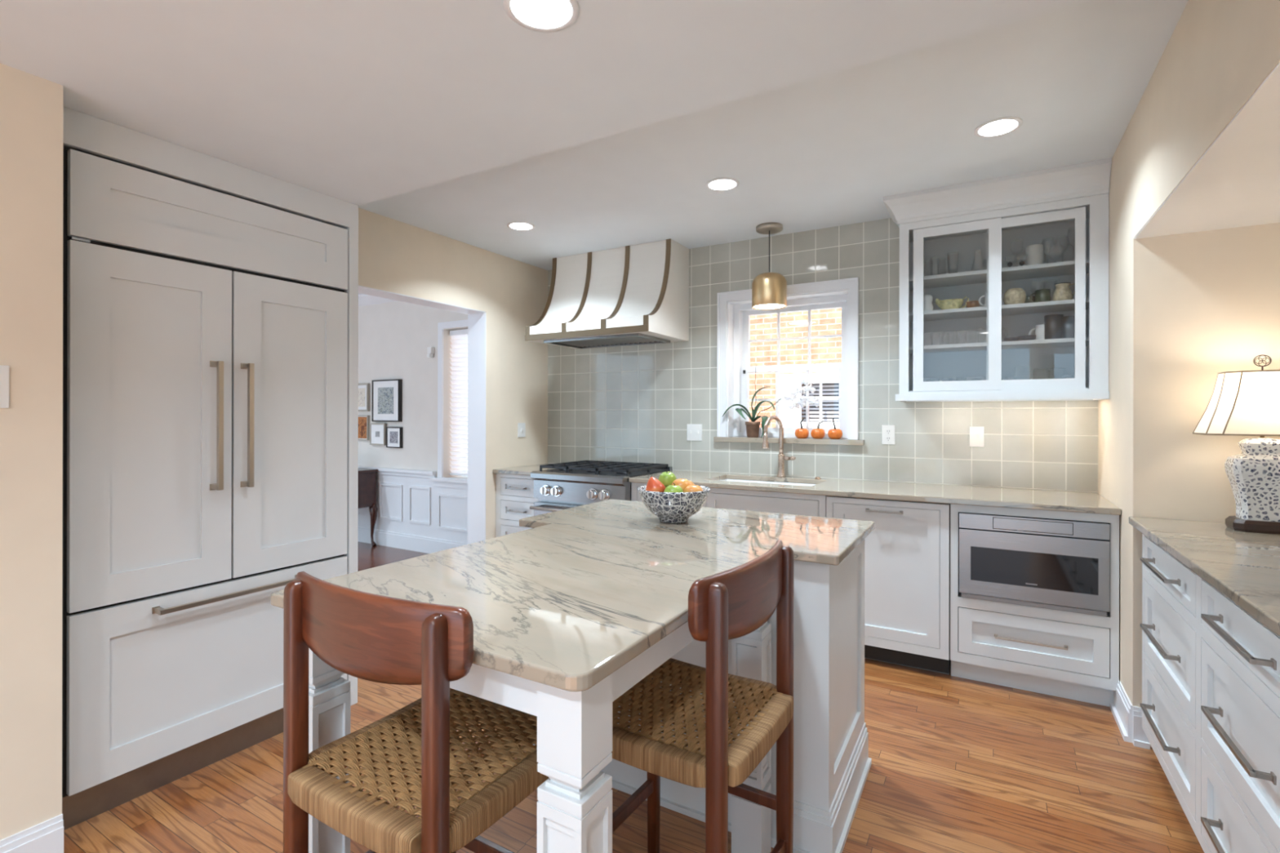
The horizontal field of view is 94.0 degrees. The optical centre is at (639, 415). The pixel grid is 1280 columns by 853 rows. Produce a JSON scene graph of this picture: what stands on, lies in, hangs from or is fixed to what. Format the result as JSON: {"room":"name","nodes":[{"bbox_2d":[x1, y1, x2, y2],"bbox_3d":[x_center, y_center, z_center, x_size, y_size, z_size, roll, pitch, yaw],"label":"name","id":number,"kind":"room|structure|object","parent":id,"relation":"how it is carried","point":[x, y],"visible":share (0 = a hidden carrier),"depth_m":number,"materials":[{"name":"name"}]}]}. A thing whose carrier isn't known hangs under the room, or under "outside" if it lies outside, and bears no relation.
{"room":"kitchen","nodes":[
{"label":"kitchen","id":0,"kind":"room"},
{"bbox_2d":[0,63,63,839],"bbox_3d":[-2.969,0.172,0.584,1.045,2.279,3.298,0,0,30],"label":"wall pillar","id":1,"kind":"structure","parent":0,"point":[32,106],"depth_m":1.69,"materials":[{"name":"beige paint"}]},
{"bbox_2d":[0,364,8,408],"bbox_3d":[-1.759,-0.080,1.609,0.014,0.117,0.086,0,0,30],"label":"light switch","id":2,"kind":"object","parent":1,"relation":"attached to","point":[4,370],"visible":1,"depth_m":1.64,"materials":[{"name":"plastic"}]},
{"bbox_2d":[0,813,63,852],"bbox_3d":[-2.231,1.238,0.790,0.027,0.150,2.198,0,0,30],"label":"baseboard","id":3,"kind":"structure","parent":1,"relation":"attached to","point":[47,836],"depth_m":1.70,"materials":[{"name":"paint"}]},
{"bbox_2d":[358,208,547,539],"bbox_3d":[-1.433,0.045,4.087,0.180,2.539,2.300,0,0,30],"label":"wall","id":4,"kind":"structure","parent":0,"point":[395,256],"depth_m":4.46,"materials":[{"name":"beige paint"}]},
{"bbox_2d":[358,285,485,544],"bbox_3d":[-1.570,0.273,3.856,0.180,2.083,1.402,0,0,30],"label":"doorway","id":5,"kind":"structure","parent":4,"relation":"in","point":[476,318],"depth_m":4.45,"materials":[{"name":"paint"}]},
{"bbox_2d":[517,422,525,437],"bbox_3d":[-0.937,0.114,4.745,0.014,0.113,0.085,0,0,30],"label":"light switch","id":6,"kind":"object","parent":4,"relation":"attached to","point":[521,426],"visible":1,"depth_m":4.74,"materials":[{"name":"plastic"}]},
{"bbox_2d":[0,0,1092,205],"bbox_3d":[-1.087,-1.124,0.102,4.780,0.320,4.354,0,0,30],"label":"ceiling","id":7,"kind":"structure","parent":0,"point":[357,102],"depth_m":1.63,"materials":[{"name":"paint"}]},
{"bbox_2d":[503,0,578,32],"bbox_3d":[-0.232,-0.960,1.407,0.176,0.005,0.176,0,0,30],"label":"recessed light","id":8,"kind":"object","parent":7,"relation":"in","point":[538,15],"visible":1,"depth_m":1.42,"materials":[{"name":"paint"}]},
{"bbox_2d":[63,541,1204,852],"bbox_3d":[-2.437,1.338,2.183,9.200,0.050,6.600,0,0,30],"label":"floor","id":9,"kind":"structure","parent":0,"point":[959,765],"depth_m":2.08,"materials":[{"name":"brown wood"}]},
{"bbox_2d":[62,148,347,830],"bbox_3d":[-1.837,0.235,2.441,0.756,2.158,0.964,0,0,30],"label":"refrigerator","id":10,"kind":"object","parent":9,"relation":"on","point":[205,331],"visible":0.84,"depth_m":2.16,"materials":[{"name":"wood"}]},
{"bbox_2d":[62,106,358,705],"bbox_3d":[-1.863,0.175,2.460,0.708,2.278,1.053,0,0,30],"label":"refrigerator surround","id":11,"kind":"object","parent":9,"relation":"on","point":[82,132],"visible":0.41,"depth_m":2.35,"materials":[{"name":"paint"}]},
{"bbox_2d":[357,467,378,546],"bbox_3d":[-3.277,0.931,6.130,1.200,0.784,0.490,0,0,30],"label":"sideboard","id":12,"kind":"object","parent":9,"relation":"on","point":[366,497],"visible":0.16,"depth_m":5.98,"materials":[{"name":"brown wood"}]},
{"bbox_2d":[283,571,549,852],"bbox_3d":[-0.424,0.819,1.267,0.494,0.995,0.450,0,0,30],"label":"counter stool","id":13,"kind":"object","parent":9,"relation":"on","point":[362,635],"visible":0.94,"depth_m":1.12,"materials":[{"name":"brown wood"}]},
{"bbox_2d":[495,473,537,537],"bbox_3d":[-0.758,0.874,4.646,0.424,0.883,0.648,0,0,30],"label":"base cabinet","id":14,"kind":"object","parent":9,"relation":"on","point":[514,494],"visible":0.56,"depth_m":4.42,"materials":[{"name":"paint"}]},
{"bbox_2d":[493,463,554,475],"bbox_3d":[-0.757,0.416,4.646,0.424,0.029,0.652,0,0,30],"label":"countertop","id":15,"kind":"structure","parent":14,"relation":"on","point":[521,470],"depth_m":4.44,"materials":[{"name":"stone"}]},
{"bbox_2d":[308,539,871,852],"bbox_3d":[-0.029,0.875,1.857,1.161,0.885,1.615,0,0,30],"label":"kitchen island","id":16,"kind":"object","parent":9,"relation":"on","point":[832,762],"visible":0.46,"depth_m":1.77,"materials":[{"name":"paint"}]},
{"bbox_2d":[271,498,875,691],"bbox_3d":[-0.043,0.417,1.863,1.206,0.028,1.682,0,0,30],"label":"island countertop","id":17,"kind":"structure","parent":16,"relation":"on","point":[565,602],"depth_m":1.49,"materials":[{"name":"stone"}]},
{"bbox_2d":[637,484,711,523],"bbox_3d":[0.130,0.339,2.285,0.280,0.126,0.280,0,0,30],"label":"fruit bowl","id":18,"kind":"object","parent":17,"relation":"on","point":[669,507],"visible":0.91,"depth_m":2.19,"materials":[{"name":"ceramic"}]},
{"bbox_2d":[645,473,665,492],"bbox_3d":[0.059,0.269,2.265,0.077,0.099,0.079,0,0,11],"label":"pear","id":19,"kind":"object","parent":18,"relation":"in","point":[653,484],"visible":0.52,"depth_m":2.24,"materials":[{"name":"food"}]},
{"bbox_2d":[658,470,676,488],"bbox_3d":[0.108,0.250,2.340,0.071,0.073,0.071,0,0,-19],"label":"apple","id":20,"kind":"object","parent":18,"relation":"in","point":[667,478],"visible":0.65,"depth_m":2.31,"materials":[{"name":"food"}]},
{"bbox_2d":[663,483,683,492],"bbox_3d":[0.126,0.288,2.227,0.073,0.076,0.074,0,0,-18],"label":"apple","id":21,"kind":"object","parent":18,"relation":"in","point":[670,488],"visible":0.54,"depth_m":2.20,"materials":[{"name":"food"}]},
{"bbox_2d":[671,479,691,491],"bbox_3d":[0.160,0.280,2.290,0.082,0.073,0.081,0,0,30],"label":"peach","id":22,"kind":"object","parent":18,"relation":"in","point":[683,483],"visible":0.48,"depth_m":2.26,"materials":[{"name":"food"}]},
{"bbox_2d":[683,484,702,492],"bbox_3d":[0.202,0.297,2.250,0.078,0.069,0.077,0,0,30],"label":"peach","id":23,"kind":"object","parent":18,"relation":"in","point":[690,488],"visible":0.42,"depth_m":2.23,"materials":[{"name":"food"}]},
{"bbox_2d":[529,460,672,515],"bbox_3d":[-0.274,0.836,4.292,0.760,0.962,0.751,0,0,30],"label":"range","id":24,"kind":"object","parent":9,"relation":"on","point":[569,485],"visible":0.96,"depth_m":4.08,"materials":[{"name":"metal"}]},
{"bbox_2d":[529,501,581,515],"bbox_3d":[-0.433,0.904,4.019,0.756,0.585,0.121,0,0,30],"label":"oven","id":25,"kind":"object","parent":24,"relation":"in","point":[540,508],"depth_m":4.13,"materials":[{"name":"silver metal"}]},
{"bbox_2d":[542,468,669,477],"bbox_3d":[-0.253,0.403,4.327,0.756,0.017,0.580,0,0,30],"label":"cooktop","id":26,"kind":"object","parent":24,"relation":"in","point":[646,472],"depth_m":4.15,"materials":[{"name":"metal"}]},
{"bbox_2d":[610,539,794,852],"bbox_3d":[0.103,0.820,1.465,0.450,0.995,0.494,0,0,33],"label":"counter stool","id":27,"kind":"object","parent":9,"relation":"on","point":[732,603],"visible":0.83,"depth_m":1.35,"materials":[{"name":"brown wood"}]},
{"bbox_2d":[631,479,830,517],"bbox_3d":[0.627,0.877,3.841,1.243,0.883,0.648,0,0,30],"label":"base cabinet","id":28,"kind":"object","parent":9,"relation":"on","point":[815,505],"visible":0.06,"depth_m":3.46,"materials":[{"name":"paint"}]},
{"bbox_2d":[628,470,1121,515],"bbox_3d":[1.178,0.419,3.521,2.516,0.029,0.652,0,0,30],"label":"countertop","id":29,"kind":"structure","parent":28,"relation":"on","point":[1003,497],"depth_m":3.21,"materials":[{"name":"stone"}]},
{"bbox_2d":[720,479,816,486],"bbox_3d":[0.787,0.536,3.759,0.686,0.204,0.381,0,0,30],"label":"sink","id":30,"kind":"object","parent":29,"relation":"in","point":[729,480],"visible":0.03,"depth_m":3.93,"materials":[{"name":"silver metal"}]},
{"bbox_2d":[761,415,795,477],"bbox_3d":[0.884,0.201,3.895,0.247,0.406,0.116,0,0,-22],"label":"faucet","id":31,"kind":"object","parent":29,"relation":"on","point":[781,458],"visible":1,"depth_m":3.92,"materials":[{"name":"brown metal"}]},
{"bbox_2d":[826,495,951,674],"bbox_3d":[1.424,0.880,3.372,0.598,0.874,0.645,0,0,30],"label":"dishwasher","id":32,"kind":"object","parent":9,"relation":"on","point":[907,553],"visible":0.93,"depth_m":3.08,"materials":[{"name":"paint"}]},
{"bbox_2d":[950,503,1119,706],"bbox_3d":[1.977,0.879,3.057,0.662,0.883,0.648,0,0,30],"label":"base cabinet","id":33,"kind":"object","parent":9,"relation":"on","point":[1073,655],"visible":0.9,"depth_m":2.81,"materials":[{"name":"paint"}]},
{"bbox_2d":[959,512,1110,617],"bbox_3d":[1.833,0.686,2.805,0.589,0.412,0.038,0,0,30],"label":"microwave","id":34,"kind":"object","parent":33,"relation":"in","point":[1060,565],"visible":1,"depth_m":2.78,"materials":[{"name":"metal"}]},
{"bbox_2d":[1140,533,1279,852],"bbox_3d":[1.236,0.878,0.459,0.718,0.883,3.910,0,0,30],"label":"base cabinet","id":35,"kind":"object","parent":9,"relation":"on","point":[1210,705],"visible":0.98,"depth_m":1.60,"materials":[{"name":"paint"}]},
{"bbox_2d":[1128,516,1279,636],"bbox_3d":[1.276,0.420,0.498,0.718,0.029,4.016,0,0,30],"label":"countertop","id":36,"kind":"structure","parent":35,"relation":"on","point":[1243,566],"depth_m":1.72,"materials":[{"name":"stone"}]},
{"bbox_2d":[1192,355,1279,534],"bbox_3d":[2.198,0.096,2.110,0.338,0.621,0.230,0,0,30],"label":"table lamp","id":37,"kind":"object","parent":36,"relation":"on","point":[1241,402],"visible":1,"depth_m":2.08,"materials":[{"name":"white ceramic"}]},
{"bbox_2d":[1224,452,1279,521],"bbox_3d":[2.198,0.249,2.110,0.176,0.234,0.116,0,0,30],"label":"lamp base","id":38,"kind":"object","parent":37,"relation":"on","point":[1254,477],"depth_m":2.08,"materials":[{"name":"ceramic"}]},
{"bbox_2d":[358,217,1097,493],"bbox_3d":[-1.108,0.035,5.350,8.312,2.560,0.270,0,0,30],"label":"wall","id":39,"kind":"structure","parent":0,"point":[631,403],"depth_m":4.19,"materials":[{"name":"tile"}]},
{"bbox_2d":[358,383,369,411],"bbox_3d":[-2.931,-0.190,6.235,0.310,0.289,0.030,0,0,30],"label":"picture frame","id":40,"kind":"object","parent":39,"relation":"attached to","point":[363,388],"visible":0.56,"depth_m":6.18,"materials":[{"name":"silver metal"}]},
{"bbox_2d":[358,387,364,406],"bbox_3d":[-2.935,-0.190,6.229,0.214,0.193,0.002,0,0,30],"label":"print","id":41,"kind":"object","parent":40,"relation":"attached to","point":[361,390],"depth_m":6.20},
{"bbox_2d":[358,415,369,439],"bbox_3d":[-2.931,0.124,6.235,0.310,0.256,0.030,0,0,30],"label":"picture frame","id":42,"kind":"object","parent":39,"relation":"attached to","point":[363,420],"visible":0.56,"depth_m":6.18,"materials":[{"name":"silver metal"}]},
{"bbox_2d":[358,417,366,438],"bbox_3d":[-2.935,0.124,6.229,0.278,0.224,0.002,0,0,30],"label":"print","id":43,"kind":"object","parent":42,"relation":"attached to","point":[362,420],"depth_m":6.19},
{"bbox_2d":[358,293,397,306],"bbox_3d":[-2.888,-1.191,6.178,4.400,0.097,0.090,0,0,30],"label":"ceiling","id":44,"kind":"structure","parent":39,"relation":"attached to","point":[363,300],"depth_m":6.10,"materials":[{"name":"paint"}]},
{"bbox_2d":[369,422,386,445],"bbox_3d":[-2.662,0.188,6.076,0.233,0.222,0.035,0,0,30],"label":"picture frame","id":45,"kind":"object","parent":39,"relation":"attached to","point":[377,430],"visible":1,"depth_m":6.06,"materials":[{"name":"silver metal"}]},
{"bbox_2d":[375,431,379,436],"bbox_3d":[-2.667,0.188,6.067,0.065,0.054,0.002,0,0,30],"label":"print","id":46,"kind":"object","parent":45,"relation":"attached to","point":[377,433],"depth_m":6.06},
{"bbox_2d":[371,378,402,422],"bbox_3d":[-2.546,-0.150,6.006,0.415,0.420,0.040,0,0,30],"label":"picture frame","id":47,"kind":"object","parent":39,"relation":"attached to","point":[386,394],"visible":1,"depth_m":5.98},
{"bbox_2d":[377,386,393,413],"bbox_3d":[-2.553,-0.150,5.995,0.241,0.266,0.002,0,0,30],"label":"print","id":48,"kind":"object","parent":47,"relation":"attached to","point":[385,394],"depth_m":5.99},
{"bbox_2d":[386,426,402,448],"bbox_3d":[-2.448,0.216,5.954,0.212,0.207,0.030,0,0,30],"label":"picture frame","id":49,"kind":"object","parent":39,"relation":"attached to","point":[393,434],"visible":1,"depth_m":5.94,"materials":[{"name":"wood"}]},
{"bbox_2d":[389,431,397,443],"bbox_3d":[-2.452,0.216,5.948,0.122,0.117,0.002,0,0,30],"label":"print","id":50,"kind":"object","parent":49,"relation":"attached to","point":[393,435],"depth_m":5.95},
{"bbox_2d":[357,466,467,542],"bbox_3d":[-2.873,0.920,6.193,4.415,0.785,0.045,0,0,30],"label":"wainscoting","id":51,"kind":"structure","parent":39,"relation":"attached to","point":[407,502],"depth_m":5.79,"materials":[{"name":"paint"}]},
{"bbox_2d":[357,526,467,553],"bbox_3d":[-2.871,1.237,6.199,4.415,0.150,0.016,0,0,30],"label":"baseboard","id":52,"kind":"structure","parent":39,"relation":"attached to","point":[384,538],"depth_m":5.85,"materials":[{"name":"paint"}]},
{"bbox_2d":[426,346,434,357],"bbox_3d":[-1.992,-0.601,5.676,0.055,0.100,0.054,0,0,30],"label":"sensor","id":53,"kind":"object","parent":39,"relation":"attached to","point":[430,350],"visible":1,"depth_m":5.66,"materials":[{"name":"plastic"}]},
{"bbox_2d":[429,320,467,488],"bbox_3d":[-1.522,-0.103,5.406,1.060,1.545,0.050,0,0,30],"label":"window","id":54,"kind":"structure","parent":39,"relation":"in","point":[462,483],"depth_m":5.61,"materials":[{"name":"paint"}]},
{"bbox_2d":[449,328,467,475],"bbox_3d":[-1.472,-0.121,5.507,0.755,1.368,0.055,0,0,30],"label":"window blind","id":55,"kind":"object","parent":54,"relation":"attached to","point":[460,335],"visible":0.35,"depth_m":5.63,"materials":[{"name":"paint"}]},
{"bbox_2d":[524,239,688,348],"bbox_3d":[-0.241,-0.875,4.368,1.032,0.692,0.614,0,0,30],"label":"range hood","id":56,"kind":"object","parent":39,"relation":"attached to","point":[634,295],"visible":1,"depth_m":4.25,"materials":[{"name":"paint"}]},
{"bbox_2d":[687,424,702,440],"bbox_3d":[0.395,0.122,4.346,0.120,0.120,0.014,0,0,30],"label":"light switch","id":57,"kind":"object","parent":39,"relation":"attached to","point":[694,432],"visible":1,"depth_m":4.35,"materials":[{"name":"plastic"}]},
{"bbox_2d":[716,277,858,439],"bbox_3d":[1.025,-0.360,4.112,0.954,1.022,0.259,0,0,30],"label":"window","id":58,"kind":"structure","parent":39,"relation":"in","point":[734,368],"depth_m":4.16,"materials":[{"name":"paint"}]},
{"bbox_2d":[713,436,864,445],"bbox_3d":[1.010,0.168,4.070,1.010,0.035,0.205,0,0,30],"label":"window sill","id":59,"kind":"structure","parent":39,"relation":"attached to","point":[726,439],"depth_m":3.94,"materials":[{"name":"stone"}]},
{"bbox_2d":[722,373,824,437],"bbox_3d":[0.912,-0.101,4.080,0.697,0.516,0.162,0,0,30],"label":"potted orchid","id":60,"kind":"object","parent":59,"relation":"on","point":[752,427],"visible":0.99,"depth_m":4.07,"materials":[{"name":"plant"}]},
{"bbox_2d":[795,417,808,438],"bbox_3d":[1.082,0.083,3.990,0.088,0.135,0.088,0,0,30],"label":"pumpkin","id":61,"kind":"object","parent":59,"relation":"on","point":[802,433],"visible":1,"depth_m":3.96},
{"bbox_2d":[810,421,825,438],"bbox_3d":[1.173,0.092,3.938,0.088,0.116,0.088,0,0,30],"label":"pumpkin","id":62,"kind":"object","parent":59,"relation":"on","point":[818,433],"visible":0.99,"depth_m":3.91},
{"bbox_2d":[827,418,842,439],"bbox_3d":[1.269,0.084,3.882,0.088,0.133,0.088,0,0,30],"label":"pumpkin","id":63,"kind":"object","parent":59,"relation":"on","point":[833,433],"visible":1,"depth_m":3.85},
{"bbox_2d":[881,425,894,444],"bbox_3d":[1.534,0.118,3.689,0.075,0.120,0.006,0,0,30],"label":"outlet","id":64,"kind":"object","parent":39,"relation":"attached to","point":[887,431],"visible":1,"depth_m":3.69,"materials":[{"name":"plastic"}]},
{"bbox_2d":[885,428,891,441],"bbox_3d":[1.533,0.118,3.687,0.034,0.080,0.001,0,0,30],"label":"receptacle","id":65,"kind":"object","parent":64,"relation":"attached to","point":[888,431],"depth_m":3.69,"materials":[{"name":"plastic"}]},
{"bbox_2d":[969,426,984,447],"bbox_3d":[1.943,0.121,3.446,0.074,0.118,0.014,0,0,30],"label":"light switch","id":66,"kind":"object","parent":39,"relation":"attached to","point":[976,433],"visible":1,"depth_m":3.45,"materials":[{"name":"plastic"}]},
{"bbox_2d":[883,158,1111,402],"bbox_3d":[1.892,-0.650,3.250,1.011,1.136,0.404,0,0,30],"label":"display cabinet","id":67,"kind":"object","parent":39,"relation":"attached to","point":[984,217],"visible":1,"depth_m":3.22,"materials":[{"name":"paint"}]},
{"bbox_2d":[923,294,933,311],"bbox_3d":[1.647,-0.641,3.432,0.071,0.110,0.074,0,0,30],"label":"jug","id":68,"kind":"object","parent":67,"relation":"on","point":[927,299],"visible":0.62,"depth_m":3.40,"materials":[{"name":"white ceramic"}]},
{"bbox_2d":[935,296,968,309],"bbox_3d":[1.759,-0.627,3.366,0.169,0.083,0.072,0,0,30],"label":"bowl","id":69,"kind":"object","parent":67,"relation":"on","point":[950,304],"visible":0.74,"depth_m":3.34,"materials":[{"name":"ceramic"}]},
{"bbox_2d":[946,253,959,273],"bbox_3d":[1.763,-0.848,3.364,0.062,0.135,0.062,0,0,30],"label":"drinking glass","id":70,"kind":"object","parent":67,"relation":"on","point":[958,253],"visible":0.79,"depth_m":3.37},
{"bbox_2d":[965,300,979,307],"bbox_3d":[1.853,-0.610,3.323,0.072,0.048,0.072,0,0,30],"label":"bowl","id":71,"kind":"object","parent":67,"relation":"on","point":[975,303],"visible":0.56,"depth_m":3.30,"materials":[{"name":"ceramic"}]},
{"bbox_2d":[964,328,986,343],"bbox_3d":[1.882,-0.441,3.352,0.104,0.096,0.103,0,0,30],"label":"glass bowl","id":72,"kind":"object","parent":67,"relation":"on","point":[982,328],"visible":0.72,"depth_m":3.33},
{"bbox_2d":[978,292,986,306],"bbox_3d":[1.908,-0.628,3.251,0.072,0.085,0.091,0,0,-28],"label":"mug","id":73,"kind":"object","parent":67,"relation":"on","point":[984,295],"visible":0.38,"depth_m":3.25,"materials":[{"name":"white ceramic"}]},
{"bbox_2d":[908,337,1088,354],"bbox_3d":[1.955,-0.382,3.283,0.897,0.019,0.264,0,0,30],"label":"shelf","id":74,"kind":"object","parent":67,"relation":"attached to","point":[1065,344],"depth_m":3.26,"materials":[{"name":"paint"}]},
{"bbox_2d":[909,258,1088,289],"bbox_3d":[1.956,-0.770,3.283,0.897,0.019,0.264,0,0,30],"label":"shelf","id":75,"kind":"object","parent":67,"relation":"attached to","point":[1065,269],"depth_m":3.27,"materials":[{"name":"paint"}]},
{"bbox_2d":[909,297,1088,322],"bbox_3d":[1.956,-0.575,3.283,0.897,0.019,0.264,0,0,30],"label":"shelf","id":76,"kind":"object","parent":67,"relation":"attached to","point":[1036,309],"depth_m":3.27,"materials":[{"name":"paint"}]},
{"bbox_2d":[1001,292,1004,305],"bbox_3d":[1.987,-0.631,3.321,0.064,0.092,0.087,0,0,-31],"label":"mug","id":77,"kind":"object","parent":67,"relation":"on","point":[1002,293],"visible":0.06,"depth_m":3.28,"materials":[{"name":"white ceramic"}]},
{"bbox_2d":[1004,257,1015,266],"bbox_3d":[1.983,-0.816,3.202,0.052,0.071,0.051,0,0,30],"label":"glass","id":78,"kind":"object","parent":67,"relation":"on","point":[1010,264],"visible":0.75,"depth_m":3.19,"materials":[{"name":"glass"}]},
{"bbox_2d":[1003,337,1018,341],"bbox_3d":[2.010,-0.406,3.232,0.080,0.028,0.080,0,0,30],"label":"bowl","id":79,"kind":"object","parent":67,"relation":"on","point":[1008,339],"visible":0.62,"depth_m":3.20,"materials":[{"name":"ceramic"}]},
{"bbox_2d":[1003,288,1026,304],"bbox_3d":[2.012,-0.632,3.208,0.108,0.094,0.108,0,0,30],"label":"pot","id":80,"kind":"object","parent":67,"relation":"on","point":[1013,295],"visible":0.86,"depth_m":3.17,"materials":[{"name":"ceramic"}]},
{"bbox_2d":[1016,254,1027,265],"bbox_3d":[2.030,-0.816,3.175,0.052,0.071,0.051,0,0,30],"label":"glass","id":81,"kind":"object","parent":67,"relation":"on","point":[1021,262],"visible":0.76,"depth_m":3.17,"materials":[{"name":"glass"}]},
{"bbox_2d":[1013,366,1031,379],"bbox_3d":[2.059,-0.201,3.215,0.076,0.125,0.076,0,0,30],"label":"drinking glass","id":82,"kind":"object","parent":67,"relation":"on","point":[1015,366],"visible":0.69,"depth_m":3.22,"materials":[{"name":"glass"}]},
{"bbox_2d":[1016,334,1036,340],"bbox_3d":[2.069,-0.409,3.197,0.090,0.034,0.090,0,0,30],"label":"bowl","id":83,"kind":"object","parent":67,"relation":"on","point":[1029,337],"visible":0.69,"depth_m":3.16,"materials":[{"name":"ceramic"}]},
{"bbox_2d":[1025,295,1035,302],"bbox_3d":[2.079,-0.610,3.192,0.056,0.050,0.056,0,0,30],"label":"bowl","id":84,"kind":"object","parent":67,"relation":"on","point":[1033,298],"visible":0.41,"depth_m":3.17,"materials":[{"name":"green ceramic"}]},
{"bbox_2d":[1026,244,1043,265],"bbox_3d":[2.101,-0.841,3.179,0.078,0.122,0.077,0,0,30],"label":"pillar candle","id":85,"kind":"object","parent":67,"relation":"on","point":[1034,252],"visible":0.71,"depth_m":3.15,"materials":[{"name":"wax"}]},
{"bbox_2d":[1028,324,1044,339],"bbox_3d":[2.131,-0.436,3.179,0.064,0.088,0.086,0,0,-30],"label":"mug","id":86,"kind":"object","parent":67,"relation":"on","point":[1039,329],"visible":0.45,"depth_m":3.15,"materials":[{"name":"white ceramic"}]},
{"bbox_2d":[1029,288,1050,302],"bbox_3d":[2.105,-0.621,3.135,0.068,0.072,0.083,0,0,-26],"label":"mug","id":87,"kind":"object","parent":67,"relation":"on","point":[1042,295],"visible":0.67,"depth_m":3.10,"materials":[{"name":"green ceramic"}]},
{"bbox_2d":[1044,314,1063,339],"bbox_3d":[2.156,-0.457,3.112,0.084,0.130,0.084,0,0,30],"label":"cup","id":88,"kind":"object","parent":67,"relation":"on","point":[1053,323],"visible":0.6,"depth_m":3.08,"materials":[{"name":"ceramic"}]},
{"bbox_2d":[1048,368,1066,378],"bbox_3d":[2.205,-0.194,3.153,0.076,0.112,0.076,0,0,30],"label":"drinking glass","id":89,"kind":"object","parent":67,"relation":"on","point":[1051,368],"visible":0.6,"depth_m":3.17,"materials":[{"name":"glass"}]},
{"bbox_2d":[1056,236,1069,262],"bbox_3d":[2.224,-0.862,3.143,0.060,0.165,0.060,0,0,30],"label":"wine glass","id":90,"kind":"object","parent":67,"relation":"on","point":[1057,237],"visible":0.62,"depth_m":3.15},
{"bbox_2d":[1052,282,1074,301],"bbox_3d":[2.189,-0.634,3.092,0.088,0.098,0.090,0,0,-16],"label":"pitcher","id":91,"kind":"object","parent":67,"relation":"on","point":[1063,291],"visible":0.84,"depth_m":3.07,"materials":[{"name":"ceramic"}]},
{"bbox_2d":[1062,315,1074,338],"bbox_3d":[2.247,-0.454,3.129,0.084,0.125,0.084,0,0,30],"label":"cup","id":92,"kind":"object","parent":67,"relation":"on","point":[1068,321],"visible":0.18,"depth_m":3.10,"materials":[{"name":"grey ceramic"}]},
{"bbox_2d":[358,0,1188,271],"bbox_3d":[0.632,-1.251,3.059,4.780,0.060,2.486,0,0,30],"label":"ceiling","id":93,"kind":"structure","parent":0,"point":[825,151],"depth_m":2.72,"materials":[{"name":"paint"}]},
{"bbox_2d":[506,221,534,231],"bbox_3d":[-0.767,-1.221,3.848,0.176,0.005,0.176,0,0,30],"label":"recessed light","id":94,"kind":"object","parent":93,"relation":"in","point":[517,225],"visible":1,"depth_m":3.83,"materials":[{"name":"paint"}]},
{"bbox_2d":[706,177,739,191],"bbox_3d":[0.435,-1.219,3.150,0.176,0.005,0.176,0,0,30],"label":"recessed light","id":95,"kind":"object","parent":93,"relation":"in","point":[724,184],"visible":1,"depth_m":3.14,"materials":[{"name":"paint"}]},
{"bbox_2d":[751,222,786,310],"bbox_3d":[0.835,-0.960,3.854,0.220,0.520,0.220,0,0,30],"label":"pendant light","id":96,"kind":"object","parent":93,"relation":"hanging from","point":[769,290],"visible":1,"depth_m":3.78,"materials":[{"name":"gold metal"}]},
{"bbox_2d":[753,304,784,309],"bbox_3d":[0.834,-0.709,3.854,0.196,0.006,0.196,0,0,30],"label":"diffuser","id":97,"kind":"object","parent":96,"relation":"attached to","point":[755,306],"depth_m":3.86,"materials":[{"name":"glass"}]},
{"bbox_2d":[973,116,1022,137],"bbox_3d":[1.512,-1.217,2.524,0.176,0.005,0.176,0,0,30],"label":"recessed light","id":98,"kind":"object","parent":93,"relation":"in","point":[999,126],"visible":1,"depth_m":2.51,"materials":[{"name":"paint"}]},
{"bbox_2d":[1097,0,1279,746],"bbox_3d":[0.903,0.049,0.382,0.160,2.539,6.840,0,0,30],"label":"wall","id":99,"kind":"structure","parent":0,"point":[1218,53],"depth_m":2.36,"materials":[{"name":"beige paint"}]},
{"bbox_2d":[1110,680,1133,742],"bbox_3d":[2.057,1.246,2.555,0.027,0.150,0.320,0,0,30],"label":"baseboard","id":100,"kind":"structure","parent":99,"relation":"attached to","point":[1122,708],"depth_m":2.51,"materials":[{"name":"paint"}]},
{"bbox_2d":[1132,706,1150,749],"bbox_3d":[2.003,1.245,2.386,0.050,0.150,0.027,0,0,30],"label":"baseboard","id":101,"kind":"object","parent":99,"relation":"attached to","point":[1140,739],"visible":0.73,"depth_m":2.39,"materials":[{"name":"paint"}]},
{"bbox_2d":[1133,62,1279,239],"bbox_3d":[1.263,-0.740,0.451,0.706,0.054,4.120,0,0,30],"label":"soffit","id":102,"kind":"object","parent":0,"point":[1235,183],"visible":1,"depth_m":1.82,"materials":[{"name":"paint"}]},
{"bbox_2d":[1185,222,1279,523],"bbox_3d":[2.473,0.278,2.199,0.728,2.086,0.120,0,0,30],"label":"wall","id":103,"kind":"structure","parent":0,"point":[1233,274],"depth_m":2.28,"materials":[{"name":"beige paint"}]},
{"label":"outside","id":104,"kind":"structure","parent":0,"visible":0},
{"bbox_3d":[2.014,1.905,5.864,28.000,0.070,3.760,0,0,30],"label":"ground","id":105,"kind":"structure","parent":104,"visible":0},
{"bbox_2d":[749,307,841,428],"bbox_3d":[6.189,-1.623,5.772,12.700,7.100,0.330,0,0,30],"label":"house","id":106,"kind":"structure","parent":105,"relation":"on","point":[824,322],"depth_m":8.02,"materials":[{"name":"brick"}]},
{"bbox_2d":[801,382,839,421],"bbox_3d":[2.675,0.182,7.871,1.080,1.278,0.030,0,0,30],"label":"window","id":107,"kind":"structure","parent":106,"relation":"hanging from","point":[813,386],"depth_m":7.97,"materials":[{"name":"glass"}]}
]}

